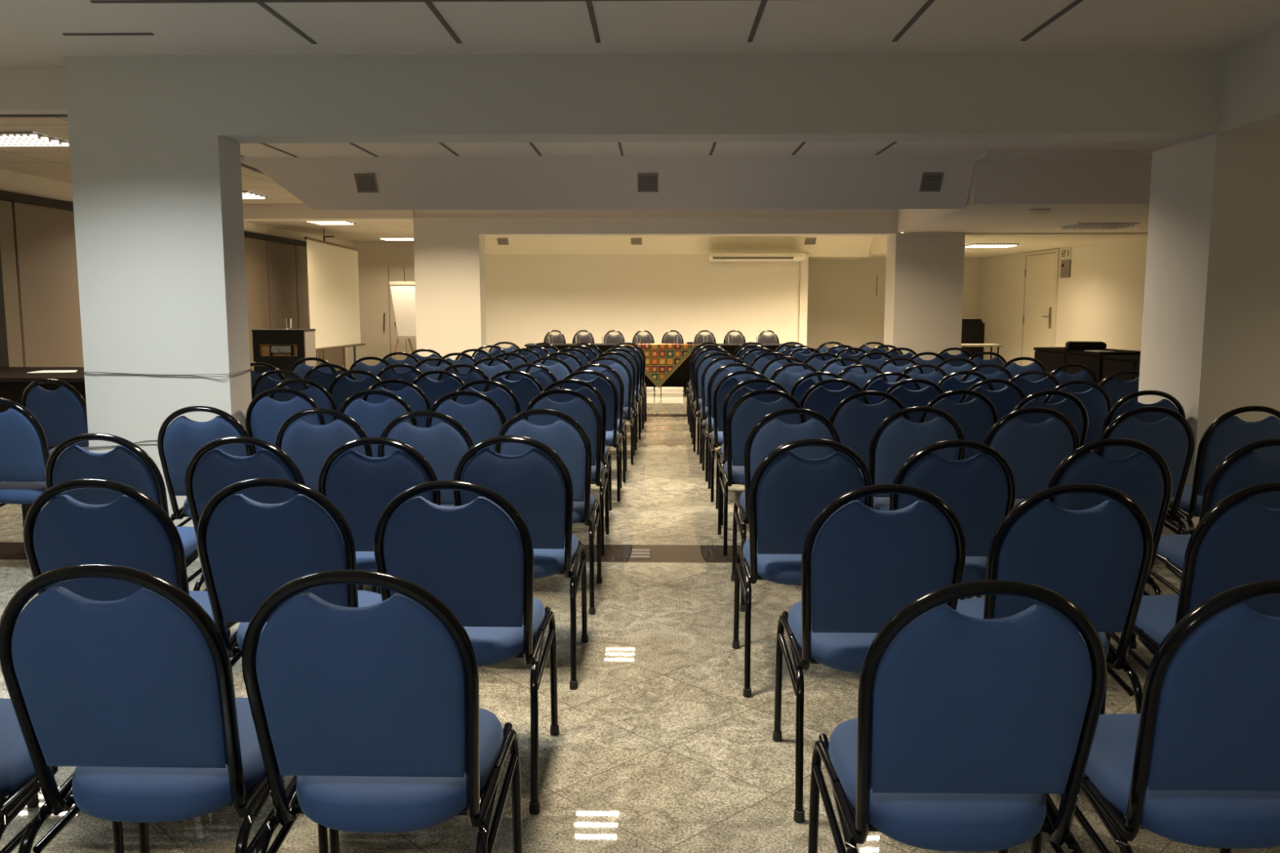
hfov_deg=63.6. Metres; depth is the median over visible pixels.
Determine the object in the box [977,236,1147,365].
wall
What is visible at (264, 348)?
shelf
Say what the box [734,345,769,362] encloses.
banquet chair
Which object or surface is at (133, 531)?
banquet chair
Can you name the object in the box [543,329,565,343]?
chair
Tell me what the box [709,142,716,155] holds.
ceiling slot
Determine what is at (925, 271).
pillar
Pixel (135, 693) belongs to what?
banquet chair
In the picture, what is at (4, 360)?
post
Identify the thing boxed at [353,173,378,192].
ceiling vent
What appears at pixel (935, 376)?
banquet chair
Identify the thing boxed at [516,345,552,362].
banquet chair
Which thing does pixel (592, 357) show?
banquet chair
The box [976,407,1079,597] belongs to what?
banquet chair
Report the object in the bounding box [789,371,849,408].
banquet chair
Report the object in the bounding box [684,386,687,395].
conference table
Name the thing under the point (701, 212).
beam
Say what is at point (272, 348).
control box
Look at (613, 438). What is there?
banquet chair
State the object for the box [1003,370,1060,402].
banquet chair
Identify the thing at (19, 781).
banquet chair
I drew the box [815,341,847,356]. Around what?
banquet chair
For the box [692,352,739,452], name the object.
banquet chair
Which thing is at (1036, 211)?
smoke detector
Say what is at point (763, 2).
ceiling slot
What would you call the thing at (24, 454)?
banquet chair
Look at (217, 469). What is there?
banquet chair
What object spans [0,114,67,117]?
channel
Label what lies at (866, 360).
banquet chair
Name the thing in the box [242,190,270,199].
ceiling lamp
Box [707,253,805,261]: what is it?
air conditioner
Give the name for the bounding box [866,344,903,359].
banquet chair
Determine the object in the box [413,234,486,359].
pillar
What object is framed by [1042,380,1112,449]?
banquet chair
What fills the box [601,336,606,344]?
drinking glass
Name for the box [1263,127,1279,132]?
ceiling
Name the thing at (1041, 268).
door
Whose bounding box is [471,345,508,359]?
banquet chair
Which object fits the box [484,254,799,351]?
wall
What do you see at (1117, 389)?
banquet chair
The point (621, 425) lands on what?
banquet chair
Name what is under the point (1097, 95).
beam
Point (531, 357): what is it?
banquet chair
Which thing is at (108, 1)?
ceiling slot
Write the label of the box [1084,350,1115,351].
paper sheet
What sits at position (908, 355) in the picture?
banquet chair
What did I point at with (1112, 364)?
desk
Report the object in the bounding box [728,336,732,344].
drinking glass
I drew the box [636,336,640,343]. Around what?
drinking glass
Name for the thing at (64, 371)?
paper sheet
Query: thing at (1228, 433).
banquet chair
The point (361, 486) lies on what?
banquet chair
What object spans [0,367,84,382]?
countertop
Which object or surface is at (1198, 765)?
banquet chair
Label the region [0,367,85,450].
reception desk
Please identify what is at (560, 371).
banquet chair
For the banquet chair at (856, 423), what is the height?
0.869 m
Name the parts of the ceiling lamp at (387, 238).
frame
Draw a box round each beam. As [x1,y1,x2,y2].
[0,66,66,114]
[63,51,1222,143]
[242,204,413,221]
[413,208,897,217]
[413,217,900,236]
[1216,26,1279,133]
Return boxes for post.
[0,248,8,368]
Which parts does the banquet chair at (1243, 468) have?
leg, seat frame, leg, seat, frame, backrest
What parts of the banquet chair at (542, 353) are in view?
backrest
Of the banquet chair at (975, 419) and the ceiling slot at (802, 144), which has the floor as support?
the banquet chair at (975, 419)
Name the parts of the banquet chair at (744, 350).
backrest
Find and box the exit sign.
[1061,248,1071,257]
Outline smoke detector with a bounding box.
[1027,208,1052,214]
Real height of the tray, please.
0.030 m
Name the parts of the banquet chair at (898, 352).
backrest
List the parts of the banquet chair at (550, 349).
backrest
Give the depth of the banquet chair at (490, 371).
8.20 m
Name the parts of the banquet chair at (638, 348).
backrest, frame, leg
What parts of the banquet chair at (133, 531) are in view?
backrest, frame, seat, leg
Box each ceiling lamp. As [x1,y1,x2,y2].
[0,129,69,146]
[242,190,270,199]
[306,221,356,225]
[377,236,413,240]
[964,243,1020,248]
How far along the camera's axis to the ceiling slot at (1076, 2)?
4.35 m
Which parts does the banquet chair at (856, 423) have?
backrest, frame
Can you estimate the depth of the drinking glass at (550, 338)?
14.60 m
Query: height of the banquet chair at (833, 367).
0.869 m
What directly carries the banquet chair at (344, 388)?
on the floor
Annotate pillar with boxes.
[68,135,251,560]
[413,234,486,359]
[884,232,964,359]
[1137,132,1279,536]
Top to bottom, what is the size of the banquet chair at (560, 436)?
0.880 m
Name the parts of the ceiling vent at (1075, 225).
frame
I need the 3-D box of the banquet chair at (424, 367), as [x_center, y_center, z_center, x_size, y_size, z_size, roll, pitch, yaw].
[-1.620,-0.144,8.455,0.438,0.869,0.539,0,7,1]
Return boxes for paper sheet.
[26,369,77,373]
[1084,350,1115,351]
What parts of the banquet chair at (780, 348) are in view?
backrest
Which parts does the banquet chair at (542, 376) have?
backrest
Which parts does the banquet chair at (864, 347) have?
backrest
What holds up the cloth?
on the tablecloth
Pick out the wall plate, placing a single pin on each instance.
(1065, 266)
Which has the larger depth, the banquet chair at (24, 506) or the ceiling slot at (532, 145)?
the ceiling slot at (532, 145)
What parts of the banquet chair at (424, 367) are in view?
frame, backrest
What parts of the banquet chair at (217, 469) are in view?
leg, frame, backrest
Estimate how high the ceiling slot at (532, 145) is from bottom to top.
0.016 m
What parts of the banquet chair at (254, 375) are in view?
frame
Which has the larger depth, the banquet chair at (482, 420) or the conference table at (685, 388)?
the conference table at (685, 388)
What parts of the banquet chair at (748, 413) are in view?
leg, leg, seat frame, seat, backrest, frame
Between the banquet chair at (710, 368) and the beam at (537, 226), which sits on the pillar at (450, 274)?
the beam at (537, 226)
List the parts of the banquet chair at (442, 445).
frame, backrest, seat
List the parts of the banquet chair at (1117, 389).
frame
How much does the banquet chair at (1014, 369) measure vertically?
0.869 m
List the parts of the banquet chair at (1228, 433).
leg, seat frame, seat, backrest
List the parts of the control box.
casing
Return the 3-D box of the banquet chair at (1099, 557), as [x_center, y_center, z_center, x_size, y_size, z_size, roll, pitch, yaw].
[1.096,0.546,2.862,0.445,0.880,0.542,0,7,0]
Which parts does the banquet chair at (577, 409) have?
backrest, frame, seat, seat frame, leg, leg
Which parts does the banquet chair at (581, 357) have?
frame, backrest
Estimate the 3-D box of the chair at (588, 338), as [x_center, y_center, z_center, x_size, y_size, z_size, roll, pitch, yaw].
[-0.853,-0.981,15.273,0.359,0.874,0.540,0,7,1]
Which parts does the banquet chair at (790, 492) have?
leg, leg, seat frame, seat, backrest, frame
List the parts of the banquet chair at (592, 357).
backrest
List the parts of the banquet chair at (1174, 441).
backrest, seat frame, leg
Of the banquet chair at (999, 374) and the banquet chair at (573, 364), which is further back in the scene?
the banquet chair at (573, 364)
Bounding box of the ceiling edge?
[240,156,255,168]
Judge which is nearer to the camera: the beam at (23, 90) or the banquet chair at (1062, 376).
the beam at (23, 90)
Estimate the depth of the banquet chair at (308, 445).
4.36 m
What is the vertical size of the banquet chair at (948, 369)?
0.869 m
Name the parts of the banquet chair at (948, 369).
backrest, frame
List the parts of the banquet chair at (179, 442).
seat frame, seat, backrest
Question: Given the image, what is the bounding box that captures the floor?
[0,386,1279,852]
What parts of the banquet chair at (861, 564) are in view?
leg, leg, seat frame, seat, frame, backrest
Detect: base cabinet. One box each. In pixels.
[960,318,984,359]
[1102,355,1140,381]
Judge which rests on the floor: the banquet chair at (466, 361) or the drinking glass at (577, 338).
the banquet chair at (466, 361)
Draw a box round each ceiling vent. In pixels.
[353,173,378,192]
[496,238,509,244]
[631,237,642,244]
[637,173,658,192]
[804,237,816,244]
[919,172,943,191]
[1057,222,1139,229]
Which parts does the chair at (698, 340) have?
backrest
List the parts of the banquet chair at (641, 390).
frame, backrest, leg, leg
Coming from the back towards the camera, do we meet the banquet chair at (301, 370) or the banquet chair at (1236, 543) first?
the banquet chair at (301, 370)
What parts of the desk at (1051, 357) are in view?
door, door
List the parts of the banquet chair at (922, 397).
backrest, frame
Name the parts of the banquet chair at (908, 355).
frame, backrest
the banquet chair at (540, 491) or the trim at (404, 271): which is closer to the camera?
the banquet chair at (540, 491)
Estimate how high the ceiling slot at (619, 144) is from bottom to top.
0.016 m
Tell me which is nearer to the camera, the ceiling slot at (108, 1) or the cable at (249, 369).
the ceiling slot at (108, 1)
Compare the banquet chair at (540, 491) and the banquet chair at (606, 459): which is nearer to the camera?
the banquet chair at (540, 491)
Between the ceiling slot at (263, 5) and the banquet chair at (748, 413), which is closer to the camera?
the ceiling slot at (263, 5)
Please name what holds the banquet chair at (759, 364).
on the floor
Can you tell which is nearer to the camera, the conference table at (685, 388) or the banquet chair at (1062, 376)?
the banquet chair at (1062, 376)
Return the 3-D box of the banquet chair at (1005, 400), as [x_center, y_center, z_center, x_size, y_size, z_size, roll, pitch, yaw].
[2.058,0.124,6.265,0.438,0.869,0.539,0,7,1]
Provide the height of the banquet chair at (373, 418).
0.869 m
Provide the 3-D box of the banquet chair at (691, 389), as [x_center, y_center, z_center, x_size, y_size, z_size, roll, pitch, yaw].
[0.724,-0.427,10.771,0.438,0.869,0.539,0,7,1]
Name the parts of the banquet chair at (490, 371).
frame, backrest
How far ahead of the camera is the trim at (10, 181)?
9.78 m
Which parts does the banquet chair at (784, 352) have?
backrest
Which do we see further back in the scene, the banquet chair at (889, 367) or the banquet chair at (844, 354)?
the banquet chair at (844, 354)
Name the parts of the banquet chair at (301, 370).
backrest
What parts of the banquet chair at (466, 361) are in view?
frame, backrest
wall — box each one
[0,190,343,371]
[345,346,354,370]
[353,242,979,365]
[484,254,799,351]
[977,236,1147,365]
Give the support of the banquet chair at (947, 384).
on the floor
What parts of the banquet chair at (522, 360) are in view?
backrest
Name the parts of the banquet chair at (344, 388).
frame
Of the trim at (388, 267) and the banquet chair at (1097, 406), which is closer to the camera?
the banquet chair at (1097, 406)
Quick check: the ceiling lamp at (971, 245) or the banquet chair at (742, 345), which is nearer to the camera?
the banquet chair at (742, 345)
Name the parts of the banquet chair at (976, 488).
backrest, frame, seat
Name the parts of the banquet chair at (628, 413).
frame, backrest, seat, seat frame, leg, leg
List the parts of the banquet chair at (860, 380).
backrest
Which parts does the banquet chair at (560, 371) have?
frame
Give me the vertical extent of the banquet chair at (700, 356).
0.869 m
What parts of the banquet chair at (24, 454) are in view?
backrest, seat, frame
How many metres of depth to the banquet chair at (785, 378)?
7.52 m
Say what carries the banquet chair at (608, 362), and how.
on the floor
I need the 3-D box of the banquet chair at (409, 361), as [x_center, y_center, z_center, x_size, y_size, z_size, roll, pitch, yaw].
[-2.104,-0.252,9.335,0.438,0.869,0.539,0,7,1]
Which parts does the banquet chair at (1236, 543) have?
leg, seat frame, leg, seat, frame, backrest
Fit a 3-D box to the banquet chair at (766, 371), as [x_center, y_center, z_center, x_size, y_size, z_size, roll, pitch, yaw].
[1.182,-0.165,8.628,0.438,0.869,0.539,0,7,1]
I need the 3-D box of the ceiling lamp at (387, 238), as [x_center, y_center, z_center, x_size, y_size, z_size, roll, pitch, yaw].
[-4.192,-3.273,18.009,0.636,0.040,0.536,0,7,1]
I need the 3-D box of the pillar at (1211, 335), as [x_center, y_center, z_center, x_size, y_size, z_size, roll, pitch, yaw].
[3.162,-0.396,5.414,0.760,2.130,0.650,0,7,1]
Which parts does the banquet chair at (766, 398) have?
leg, seat frame, leg, seat, backrest, frame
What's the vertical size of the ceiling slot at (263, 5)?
0.016 m
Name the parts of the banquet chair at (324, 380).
backrest, frame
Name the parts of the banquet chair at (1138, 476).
backrest, seat frame, leg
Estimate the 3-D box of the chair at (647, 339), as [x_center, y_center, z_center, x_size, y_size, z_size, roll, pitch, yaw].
[0.044,-0.980,15.258,0.359,0.874,0.540,0,7,1]
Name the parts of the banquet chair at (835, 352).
backrest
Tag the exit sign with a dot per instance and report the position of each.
(1066, 253)
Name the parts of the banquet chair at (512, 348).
backrest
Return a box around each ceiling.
[0,0,1279,156]
[0,117,413,242]
[242,155,975,209]
[484,149,1159,260]
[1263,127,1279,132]
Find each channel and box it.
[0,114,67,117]
[240,163,263,173]
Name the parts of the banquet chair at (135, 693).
leg, backrest, leg, seat frame, seat, leg, leg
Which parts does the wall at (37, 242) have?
panel, panel, rail, panel, panel, panel, panel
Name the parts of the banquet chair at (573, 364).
backrest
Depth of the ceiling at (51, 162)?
9.52 m
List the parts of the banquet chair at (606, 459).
frame, backrest, leg, seat frame, leg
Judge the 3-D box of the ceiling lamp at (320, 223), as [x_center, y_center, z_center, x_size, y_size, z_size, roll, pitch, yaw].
[-4.238,-2.799,14.138,0.536,0.040,0.696,0,7,1]
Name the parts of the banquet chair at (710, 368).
leg, leg, seat frame, seat, backrest, frame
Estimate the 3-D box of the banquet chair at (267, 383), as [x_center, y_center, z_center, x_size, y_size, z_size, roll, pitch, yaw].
[-2.350,0.030,7.032,0.438,0.869,0.539,0,7,1]
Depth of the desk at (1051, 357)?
9.92 m
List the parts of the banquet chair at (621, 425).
frame, backrest, seat, seat frame, leg, leg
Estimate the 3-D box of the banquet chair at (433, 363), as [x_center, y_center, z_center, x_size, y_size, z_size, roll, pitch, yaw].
[-2.005,-0.322,9.913,0.438,0.869,0.539,0,7,1]
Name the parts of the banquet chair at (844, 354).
backrest, frame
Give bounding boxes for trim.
[0,168,353,248]
[358,263,414,266]
[387,266,391,357]
[404,271,406,352]
[798,253,808,346]
[875,275,877,295]
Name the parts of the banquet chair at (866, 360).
backrest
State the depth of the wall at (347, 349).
19.37 m
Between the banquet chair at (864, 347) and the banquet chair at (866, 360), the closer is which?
the banquet chair at (866, 360)
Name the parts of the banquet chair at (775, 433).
leg, seat frame, seat, leg, frame, backrest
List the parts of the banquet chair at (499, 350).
backrest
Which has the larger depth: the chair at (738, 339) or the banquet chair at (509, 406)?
the chair at (738, 339)
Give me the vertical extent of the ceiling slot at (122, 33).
0.016 m
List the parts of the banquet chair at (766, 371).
frame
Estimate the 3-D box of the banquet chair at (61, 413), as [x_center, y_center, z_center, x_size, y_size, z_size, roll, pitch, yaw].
[-3.394,0.129,6.273,0.445,0.880,0.542,1,7,7]
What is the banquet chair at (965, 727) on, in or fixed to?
on the floor
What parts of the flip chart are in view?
leg, leg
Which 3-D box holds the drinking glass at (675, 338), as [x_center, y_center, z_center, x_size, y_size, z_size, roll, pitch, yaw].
[0.511,-1.236,14.753,0.064,0.110,0.064,0,7,1]
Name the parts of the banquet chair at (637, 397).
backrest, frame, leg, leg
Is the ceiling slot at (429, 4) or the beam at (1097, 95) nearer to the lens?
the ceiling slot at (429, 4)
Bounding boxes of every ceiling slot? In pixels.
[62,32,154,35]
[89,0,761,3]
[257,2,316,44]
[261,143,297,157]
[348,142,378,157]
[425,1,462,43]
[438,142,458,155]
[528,142,542,155]
[586,0,600,43]
[617,142,623,155]
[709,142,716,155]
[747,0,767,42]
[791,142,806,155]
[875,142,897,155]
[892,0,935,41]
[1020,0,1084,41]
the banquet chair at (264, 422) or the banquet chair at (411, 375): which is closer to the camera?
the banquet chair at (264, 422)
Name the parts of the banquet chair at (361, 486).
leg, seat, backrest, frame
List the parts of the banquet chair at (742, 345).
backrest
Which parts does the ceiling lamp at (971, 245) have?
frame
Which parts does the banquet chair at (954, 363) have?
backrest, frame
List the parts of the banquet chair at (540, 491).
backrest, frame, seat, seat frame, leg, leg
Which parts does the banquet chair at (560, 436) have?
backrest, frame, seat, seat frame, leg, leg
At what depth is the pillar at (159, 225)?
5.15 m
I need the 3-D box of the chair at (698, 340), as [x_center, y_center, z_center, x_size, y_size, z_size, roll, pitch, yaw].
[0.965,-0.978,15.243,0.359,0.874,0.540,0,7,1]
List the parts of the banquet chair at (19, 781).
frame, seat, seat frame, leg, leg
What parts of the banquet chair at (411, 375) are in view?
backrest, frame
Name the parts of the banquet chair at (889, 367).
backrest, frame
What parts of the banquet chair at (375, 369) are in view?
backrest, frame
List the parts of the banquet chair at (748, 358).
backrest, frame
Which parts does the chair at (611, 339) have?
backrest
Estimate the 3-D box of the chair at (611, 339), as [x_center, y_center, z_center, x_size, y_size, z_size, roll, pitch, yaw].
[-0.394,-0.981,15.265,0.359,0.874,0.540,0,7,1]
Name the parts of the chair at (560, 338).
backrest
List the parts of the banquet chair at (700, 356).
leg, leg, backrest, frame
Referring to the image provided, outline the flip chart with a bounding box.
[388,281,416,358]
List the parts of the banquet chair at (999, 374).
frame, backrest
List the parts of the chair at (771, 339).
backrest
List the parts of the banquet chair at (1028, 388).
frame, backrest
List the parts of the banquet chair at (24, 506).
leg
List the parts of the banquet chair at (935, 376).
backrest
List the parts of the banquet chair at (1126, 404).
frame, backrest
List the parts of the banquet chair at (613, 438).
backrest, frame, seat, seat frame, leg, leg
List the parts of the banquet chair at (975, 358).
frame, backrest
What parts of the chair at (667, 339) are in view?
backrest, frame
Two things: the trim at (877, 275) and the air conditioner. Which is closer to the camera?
the air conditioner
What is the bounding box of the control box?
[269,346,293,355]
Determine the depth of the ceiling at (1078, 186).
10.36 m
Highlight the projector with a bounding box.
[1062,341,1106,351]
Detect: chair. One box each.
[0,398,49,509]
[0,481,26,554]
[0,564,328,852]
[0,698,124,852]
[21,378,88,527]
[22,478,237,808]
[44,432,231,636]
[157,405,253,526]
[185,435,305,591]
[196,477,382,667]
[241,569,522,852]
[245,387,324,453]
[249,362,286,409]
[251,369,310,408]
[268,378,337,424]
[275,408,376,592]
[288,357,336,378]
[303,363,356,391]
[318,436,440,590]
[328,369,387,412]
[337,389,417,457]
[349,356,396,380]
[362,378,431,427]
[373,480,559,814]
[377,364,426,391]
[377,410,475,594]
[380,351,419,373]
[407,348,442,366]
[412,369,467,418]
[413,357,459,381]
[426,391,507,453]
[435,352,478,373]
[436,364,490,391]
[451,379,520,429]
[452,435,588,689]
[454,348,492,365]
[468,357,513,381]
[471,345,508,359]
[483,369,543,419]
[487,352,531,372]
[488,341,522,356]
[494,408,602,614]
[503,348,544,364]
[504,363,558,390]
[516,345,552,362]
[522,389,608,555]
[524,356,573,389]
[528,342,559,355]
[536,378,612,527]
[540,351,583,376]
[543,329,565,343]
[552,348,591,369]
[558,369,622,502]
[562,345,597,360]
[569,363,626,482]
[572,329,594,343]
[573,342,602,355]
[583,356,635,464]
[594,351,637,450]
[601,348,641,439]
[604,329,625,343]
[608,345,644,430]
[614,342,646,422]
[631,329,655,391]
[660,329,684,391]
[686,342,722,416]
[687,345,724,429]
[688,347,730,438]
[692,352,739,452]
[693,329,715,343]
[697,356,749,463]
[702,363,761,481]
[707,370,773,502]
[715,378,792,525]
[717,389,806,555]
[723,329,746,343]
[730,408,840,612]
[732,438,872,697]
[733,342,768,361]
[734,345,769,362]
[740,347,778,368]
[750,351,792,377]
[758,329,779,343]
[760,356,808,384]
[768,362,822,399]
[772,484,965,822]
[773,342,803,356]
[779,344,813,359]
[787,347,826,363]
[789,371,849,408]
[800,378,869,428]
[802,352,846,372]
[808,579,1106,852]
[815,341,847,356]
[817,357,867,380]
[823,344,858,360]
[827,391,909,484]
[834,347,872,366]
[835,364,888,390]
[854,351,897,372]
[855,342,889,354]
[862,371,920,404]
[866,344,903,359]
[868,406,965,599]
[876,357,924,382]
[879,378,946,422]
[880,347,918,366]
[888,440,1015,599]
[894,364,946,389]
[904,351,947,373]
[918,389,998,459]
[933,357,979,381]
[934,370,994,403]
[936,347,972,366]
[955,483,1153,713]
[958,378,1026,420]
[960,364,1013,391]
[964,351,1006,373]
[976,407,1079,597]
[1000,356,1046,382]
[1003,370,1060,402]
[1012,390,1088,447]
[1031,578,1279,852]
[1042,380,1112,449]
[1044,438,1172,595]
[1045,363,1098,453]
[1096,370,1139,406]
[1096,406,1194,534]
[1099,481,1279,714]
[1102,390,1186,532]
[1128,438,1279,648]
[1165,405,1279,534]
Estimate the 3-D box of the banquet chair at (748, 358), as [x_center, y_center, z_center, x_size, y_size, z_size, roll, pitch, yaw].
[1.157,-0.348,10.122,0.438,0.869,0.539,0,7,2]
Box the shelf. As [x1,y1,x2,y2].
[258,343,297,355]
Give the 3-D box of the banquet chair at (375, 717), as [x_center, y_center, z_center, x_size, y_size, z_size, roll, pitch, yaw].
[-0.485,0.647,2.043,0.445,0.880,0.542,0,7,1]
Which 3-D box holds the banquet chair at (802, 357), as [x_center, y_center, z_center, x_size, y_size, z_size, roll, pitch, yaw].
[1.603,-0.360,10.221,0.438,0.869,0.539,0,7,1]
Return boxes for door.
[1019,248,1060,365]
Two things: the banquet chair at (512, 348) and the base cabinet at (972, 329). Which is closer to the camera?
the banquet chair at (512, 348)
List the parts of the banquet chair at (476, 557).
backrest, frame, seat, seat frame, leg, leg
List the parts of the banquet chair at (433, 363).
frame, backrest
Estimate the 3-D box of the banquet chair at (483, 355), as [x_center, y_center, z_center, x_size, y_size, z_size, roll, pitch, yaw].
[-1.547,-0.324,9.929,0.438,0.869,0.539,0,7,0]
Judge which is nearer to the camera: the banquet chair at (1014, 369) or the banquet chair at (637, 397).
the banquet chair at (1014, 369)
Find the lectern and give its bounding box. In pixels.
[251,328,315,378]
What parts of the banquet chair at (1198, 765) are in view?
leg, seat frame, leg, seat, frame, backrest, leg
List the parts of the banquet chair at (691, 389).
leg, leg, frame, backrest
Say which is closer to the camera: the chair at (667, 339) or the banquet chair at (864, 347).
the banquet chair at (864, 347)
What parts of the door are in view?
handle plate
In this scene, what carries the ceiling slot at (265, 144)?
attached to the ceiling at (31, 31)
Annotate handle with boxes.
[382,312,385,331]
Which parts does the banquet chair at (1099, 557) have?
seat, backrest, frame, seat frame, leg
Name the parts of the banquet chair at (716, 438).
leg, leg, seat frame, seat, frame, backrest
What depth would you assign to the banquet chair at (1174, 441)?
4.44 m
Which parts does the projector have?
lid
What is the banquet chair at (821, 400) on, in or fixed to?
on the floor
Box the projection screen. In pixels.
[304,227,365,368]
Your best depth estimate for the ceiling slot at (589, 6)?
4.38 m
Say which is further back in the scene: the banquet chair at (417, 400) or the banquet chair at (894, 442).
the banquet chair at (417, 400)
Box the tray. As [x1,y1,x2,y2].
[396,337,416,338]
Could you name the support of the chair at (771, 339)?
on the floor
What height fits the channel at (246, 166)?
0.021 m
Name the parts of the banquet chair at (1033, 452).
seat, backrest, frame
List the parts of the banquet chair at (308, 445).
backrest, frame, leg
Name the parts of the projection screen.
support leg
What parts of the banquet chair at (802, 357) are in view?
backrest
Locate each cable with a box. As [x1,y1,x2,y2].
[82,368,251,375]
[83,369,252,377]
[87,440,157,447]
[87,444,157,448]
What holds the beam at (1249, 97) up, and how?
attached to the ceiling at (31, 31)
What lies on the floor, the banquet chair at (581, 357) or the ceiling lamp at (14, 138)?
the banquet chair at (581, 357)
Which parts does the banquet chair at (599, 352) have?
backrest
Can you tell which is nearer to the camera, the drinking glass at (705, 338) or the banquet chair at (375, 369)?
the banquet chair at (375, 369)
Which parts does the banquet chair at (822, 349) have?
backrest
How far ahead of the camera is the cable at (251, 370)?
5.20 m
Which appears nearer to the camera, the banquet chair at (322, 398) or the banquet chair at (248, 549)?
the banquet chair at (248, 549)
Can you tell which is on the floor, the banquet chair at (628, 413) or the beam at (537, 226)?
the banquet chair at (628, 413)
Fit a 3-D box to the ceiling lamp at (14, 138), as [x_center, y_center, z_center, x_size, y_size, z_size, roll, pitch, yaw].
[-4.376,-1.998,7.185,0.636,0.040,0.536,0,7,1]
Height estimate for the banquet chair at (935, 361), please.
0.869 m
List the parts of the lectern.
frame, panel, panel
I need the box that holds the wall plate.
[1060,259,1071,277]
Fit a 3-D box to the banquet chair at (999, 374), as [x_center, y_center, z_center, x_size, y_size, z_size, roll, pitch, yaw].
[2.494,-0.048,7.675,0.438,0.869,0.539,0,7,0]
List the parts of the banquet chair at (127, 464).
backrest, frame, seat, leg, seat frame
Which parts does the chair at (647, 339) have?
backrest, frame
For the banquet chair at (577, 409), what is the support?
on the floor
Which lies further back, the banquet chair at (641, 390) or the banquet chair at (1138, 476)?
the banquet chair at (641, 390)
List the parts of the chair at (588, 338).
backrest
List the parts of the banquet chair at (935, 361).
backrest, frame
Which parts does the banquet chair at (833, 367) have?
backrest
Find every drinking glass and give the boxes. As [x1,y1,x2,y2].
[284,318,291,329]
[548,336,552,344]
[575,336,579,344]
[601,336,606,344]
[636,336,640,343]
[673,336,678,343]
[702,336,707,342]
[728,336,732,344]
[755,336,759,343]
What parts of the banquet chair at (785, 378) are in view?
frame, backrest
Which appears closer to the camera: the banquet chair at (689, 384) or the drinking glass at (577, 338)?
the banquet chair at (689, 384)
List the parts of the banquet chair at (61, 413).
frame, backrest, seat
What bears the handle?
attached to the wall at (844, 307)
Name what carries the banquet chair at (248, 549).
on the floor
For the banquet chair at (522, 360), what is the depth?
8.94 m
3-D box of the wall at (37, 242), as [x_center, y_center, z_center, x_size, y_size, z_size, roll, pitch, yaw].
[-5.517,-1.463,13.448,0.110,2.255,10.862,0,7,1]
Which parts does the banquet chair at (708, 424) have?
leg, leg, seat frame, seat, backrest, frame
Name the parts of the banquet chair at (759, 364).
backrest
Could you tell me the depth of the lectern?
10.54 m
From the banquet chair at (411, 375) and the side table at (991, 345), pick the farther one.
the side table at (991, 345)
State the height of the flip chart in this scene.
1.668 m
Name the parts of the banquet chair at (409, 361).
frame, backrest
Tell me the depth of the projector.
9.93 m
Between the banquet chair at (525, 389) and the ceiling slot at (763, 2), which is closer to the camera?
the ceiling slot at (763, 2)
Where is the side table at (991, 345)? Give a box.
[960,343,1002,359]
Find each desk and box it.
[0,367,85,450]
[1033,346,1140,383]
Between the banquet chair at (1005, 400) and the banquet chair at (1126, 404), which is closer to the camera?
the banquet chair at (1126, 404)
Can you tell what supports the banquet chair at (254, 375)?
on the floor
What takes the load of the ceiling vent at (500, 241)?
in the ceiling at (1078, 186)
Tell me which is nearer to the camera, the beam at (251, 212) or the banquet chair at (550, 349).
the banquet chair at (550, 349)
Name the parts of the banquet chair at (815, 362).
backrest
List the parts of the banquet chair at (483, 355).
backrest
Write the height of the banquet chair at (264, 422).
0.869 m
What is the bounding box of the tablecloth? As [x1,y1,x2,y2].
[524,343,796,386]
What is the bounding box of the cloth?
[622,343,697,388]
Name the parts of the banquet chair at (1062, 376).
backrest, frame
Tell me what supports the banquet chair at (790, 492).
on the floor
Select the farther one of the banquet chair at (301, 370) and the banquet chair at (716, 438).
the banquet chair at (301, 370)
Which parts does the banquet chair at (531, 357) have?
backrest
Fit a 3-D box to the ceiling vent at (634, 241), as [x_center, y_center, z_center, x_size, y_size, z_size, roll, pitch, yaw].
[-0.060,-3.140,17.499,0.190,0.113,0.130,0,7,1]
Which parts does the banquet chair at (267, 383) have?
backrest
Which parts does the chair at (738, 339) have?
backrest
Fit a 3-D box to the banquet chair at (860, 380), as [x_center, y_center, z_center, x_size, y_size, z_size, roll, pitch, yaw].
[1.589,-0.048,7.674,0.438,0.869,0.539,0,7,1]
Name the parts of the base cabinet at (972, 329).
lid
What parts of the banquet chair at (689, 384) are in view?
leg, backrest, frame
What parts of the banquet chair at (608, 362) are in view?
backrest, frame, leg, leg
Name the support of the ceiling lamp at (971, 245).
attached to the ceiling at (1078, 186)
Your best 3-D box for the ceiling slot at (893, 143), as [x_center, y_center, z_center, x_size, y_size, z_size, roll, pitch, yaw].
[1.918,-2.161,7.935,0.022,0.016,0.940,0,7,1]
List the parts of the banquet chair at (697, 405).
leg, leg, seat, backrest, frame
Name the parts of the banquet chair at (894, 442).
seat, backrest, frame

